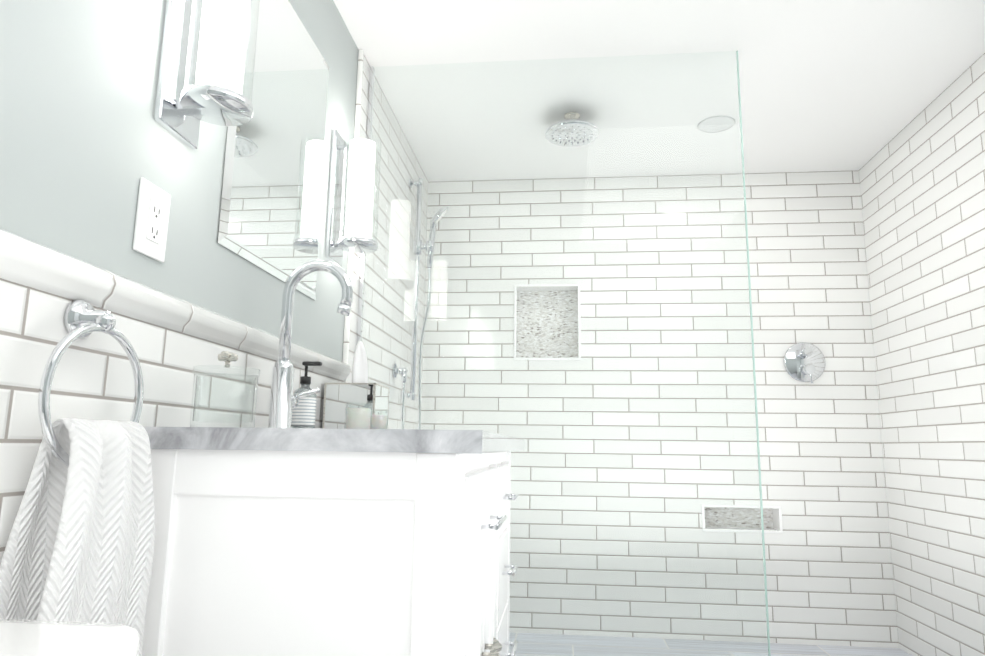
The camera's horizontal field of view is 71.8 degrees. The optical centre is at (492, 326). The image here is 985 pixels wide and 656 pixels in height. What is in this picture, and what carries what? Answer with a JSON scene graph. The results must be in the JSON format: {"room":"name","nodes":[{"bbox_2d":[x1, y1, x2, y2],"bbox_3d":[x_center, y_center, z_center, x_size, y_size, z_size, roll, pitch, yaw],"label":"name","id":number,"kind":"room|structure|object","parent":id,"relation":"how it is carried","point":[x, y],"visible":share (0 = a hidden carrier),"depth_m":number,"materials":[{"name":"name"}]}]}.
{"room":"bathroom","nodes":[
{"label":"bathroom","id":0,"kind":"room"},
{"bbox_2d":[0,0,357,360],"bbox_3d":[-0.549,0.081,1.392,0.100,2.160,3.800,0,-10,6],"label":"wall","id":1,"kind":"structure","parent":0,"point":[88,141],"depth_m":1.00,"materials":[{"name":"grey paint"}]},
{"bbox_2d":[133,177,170,262],"bbox_3d":[-0.528,-0.164,1.062,0.009,0.114,0.077,0,-10,6],"label":"electrical outlet plate","id":2,"kind":"object","parent":1,"relation":"attached to","point":[151,222],"visible":1,"depth_m":1.05,"materials":[{"name":"white plastic"}]},
{"bbox_2d":[154,0,259,148],"bbox_3d":[-0.461,-0.498,1.149,0.128,0.370,0.114,0,-10,6],"label":"sconce","id":3,"kind":"object","parent":1,"relation":"attached to","point":[201,71],"visible":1,"depth_m":1.11,"materials":[{"name":"white glass"}]},
{"bbox_2d":[0,49,427,564],"bbox_3d":[-0.490,0.072,1.337,0.028,2.160,3.500,0,-10,6],"label":"wall tiles","id":4,"kind":"structure","parent":1,"relation":"attached to","point":[173,340],"depth_m":1.10,"materials":[{"name":"white tile"}]},
{"bbox_2d":[0,299,154,655],"bbox_3d":[-0.504,0.242,0.843,0.088,0.562,0.196,0,-10,6],"label":"towel ring","id":5,"kind":"object","parent":4,"relation":"attached to","point":[80,544],"visible":0.98,"depth_m":0.82,"materials":[{"name":"white fabric"}]},
{"bbox_2d":[0,417,154,655],"bbox_3d":[-0.505,0.318,0.830,0.089,0.410,0.198,0,-10,6],"label":"towel","id":6,"kind":"object","parent":5,"relation":"hanging from","point":[81,541],"depth_m":0.81,"materials":[{"name":"white fabric"}]},
{"bbox_2d":[392,178,447,429],"bbox_3d":[-0.277,0.029,2.672,0.162,1.326,0.250,0,-10,6],"label":"slide rail","id":7,"kind":"object","parent":4,"relation":"attached to","point":[419,247],"depth_m":2.75,"materials":[{"name":"silver metal"}]},
{"bbox_2d":[218,0,329,300],"bbox_3d":[-0.477,-0.435,1.572,0.006,0.658,0.513,0,-10,6],"label":"mirror","id":8,"kind":"object","parent":1,"relation":"attached to","point":[270,212],"visible":0.92,"depth_m":1.53,"materials":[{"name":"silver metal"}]},
{"bbox_2d":[325,129,380,266],"bbox_3d":[-0.382,-0.361,1.923,0.128,0.370,0.114,0,-10,6],"label":"sconce","id":9,"kind":"object","parent":1,"relation":"attached to","point":[358,218],"visible":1,"depth_m":1.90,"materials":[{"name":"white glass"}]},
{"bbox_2d":[333,0,984,181],"bbox_3d":[0.495,-1.017,1.480,2.170,0.060,3.800,0,-10,6],"label":"ceiling","id":10,"kind":"structure","parent":0,"point":[841,85],"depth_m":2.29,"materials":[{"name":"white paint"}]},
{"bbox_2d":[545,112,598,146],"bbox_3d":[0.300,-0.756,2.566,0.202,0.082,0.202,0,-10,6],"label":"shower head","id":11,"kind":"object","parent":10,"relation":"attached to","point":[583,129],"depth_m":2.54},
{"bbox_2d":[697,116,734,132],"bbox_3d":[0.863,-0.778,2.625,0.140,0.004,0.140,0,-10,6],"label":"recessed light","id":12,"kind":"object","parent":10,"relation":"in","point":[728,122],"depth_m":2.62,"materials":[{"name":"white paint"}]},
{"bbox_3d":[0.466,1.170,1.096,2.170,0.060,3.800,0,-10,6],"label":"floor","id":13,"kind":"structure","parent":0,"visible":0},
{"bbox_2d":[0,619,138,655],"bbox_3d":[-0.188,0.629,0.399,0.757,0.748,0.422,0,-10,6],"label":"toilet","id":14,"kind":"object","parent":13,"relation":"on","point":[19,637],"visible":1,"depth_m":0.63,"materials":[{"name":"white ceramic"}]},
{"bbox_2d":[142,260,523,655],"bbox_3d":[-0.221,0.533,1.441,0.514,1.296,1.062,0,-10,6],"label":"bathroom vanity","id":15,"kind":"object","parent":13,"relation":"on","point":[279,535],"visible":0.98,"depth_m":0.97,"materials":[{"name":"white paint"}]},
{"bbox_2d":[189,351,259,427],"bbox_3d":[-0.424,0.100,1.082,0.100,0.121,0.100,0,-10,6],"label":"glass jar","id":16,"kind":"object","parent":15,"relation":"on","point":[227,357],"visible":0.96,"depth_m":1.08,"materials":[{"name":"clear glass"}]},
{"bbox_2d":[291,361,321,427],"bbox_3d":[-0.412,0.156,1.508,0.060,0.158,0.052,0,-10,6],"label":"soap bottle","id":17,"kind":"object","parent":15,"relation":"on","point":[304,413],"visible":0.67,"depth_m":1.49,"materials":[{"name":"grey plastic"}]},
{"bbox_2d":[265,260,353,432],"bbox_3d":[-0.360,0.039,1.379,0.162,0.348,0.091,0,-10,6],"label":"faucet","id":18,"kind":"object","parent":15,"relation":"on","point":[283,400],"depth_m":1.36,"materials":[{"name":"silver metal"}]},
{"bbox_2d":[322,341,388,428],"bbox_3d":[-0.364,0.169,1.845,0.136,0.251,0.146,0,-10,6],"label":"tissue box","id":19,"kind":"object","parent":15,"relation":"on","point":[357,390],"visible":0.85,"depth_m":1.77,"materials":[{"name":"white mirror"}]},
{"bbox_2d":[344,402,372,428],"bbox_3d":[-0.309,0.212,1.569,0.062,0.072,0.062,0,-10,6],"label":"candle","id":20,"kind":"object","parent":15,"relation":"on","point":[358,418],"visible":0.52,"depth_m":1.55,"materials":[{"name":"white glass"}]},
{"bbox_2d":[370,409,388,428],"bbox_3d":[-0.281,0.236,1.677,0.048,0.062,0.048,0,-10,6],"label":"candle","id":21,"kind":"object","parent":15,"relation":"on","point":[378,421],"visible":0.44,"depth_m":1.66,"materials":[{"name":"white wax"}]},
{"bbox_2d":[509,632,910,655],"bbox_3d":[0.587,1.268,2.283,1.970,0.161,1.016,0,-10,6],"label":"platform floor","id":22,"kind":"structure","parent":13,"relation":"on","point":[640,645],"depth_m":2.66,"materials":[{"name":"grey tile"}]},
{"bbox_2d":[357,253,372,344],"bbox_3d":[-0.393,-0.086,2.123,0.043,0.289,0.018,0,-10,6],"label":"glass","id":23,"kind":"object","parent":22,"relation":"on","point":[363,255],"depth_m":2.12,"materials":[{"name":"clear glass"}]},
{"bbox_2d":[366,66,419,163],"bbox_3d":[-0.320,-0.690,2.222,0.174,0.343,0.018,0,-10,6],"label":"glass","id":24,"kind":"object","parent":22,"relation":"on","point":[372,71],"depth_m":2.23,"materials":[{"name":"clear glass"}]},
{"bbox_2d":[707,51,770,655],"bbox_3d":[0.695,0.012,1.994,0.126,1.770,0.018,0,-10,6],"label":"glass","id":25,"kind":"object","parent":22,"relation":"on","point":[747,247],"depth_m":1.97,"materials":[{"name":"clear glass"}]},
{"bbox_3d":[1.578,0.189,1.845,0.100,2.160,2.450,0,-10,6],"label":"wall","id":26,"kind":"structure","parent":0,"visible":0},
{"bbox_2d":[859,53,984,655],"bbox_3d":[1.518,0.180,1.801,0.010,2.160,2.150,0,-10,6],"label":"wall tiles","id":27,"kind":"structure","parent":26,"relation":"attached to","point":[922,181],"depth_m":2.43,"materials":[{"name":"white tile"}]},
{"bbox_3d":[0.666,0.397,3.098,2.170,2.160,0.105,0,-10,6],"label":"wall","id":28,"kind":"structure","parent":0,"visible":0},
{"bbox_2d":[421,171,898,647],"bbox_3d":[0.655,0.378,2.992,1.970,2.160,0.091,0,-10,6],"label":"wall tile","id":29,"kind":"structure","parent":28,"relation":"attached to","point":[829,574],"depth_m":2.95,"materials":[{"name":"tile"}]},
{"bbox_2d":[783,342,825,382],"bbox_3d":[1.334,0.152,2.889,0.172,0.182,0.066,0,-10,6],"label":"shower valve","id":30,"kind":"object","parent":29,"relation":"attached to","point":[804,361],"visible":1,"depth_m":2.91,"materials":[{"name":"silver metal"}]}
]}

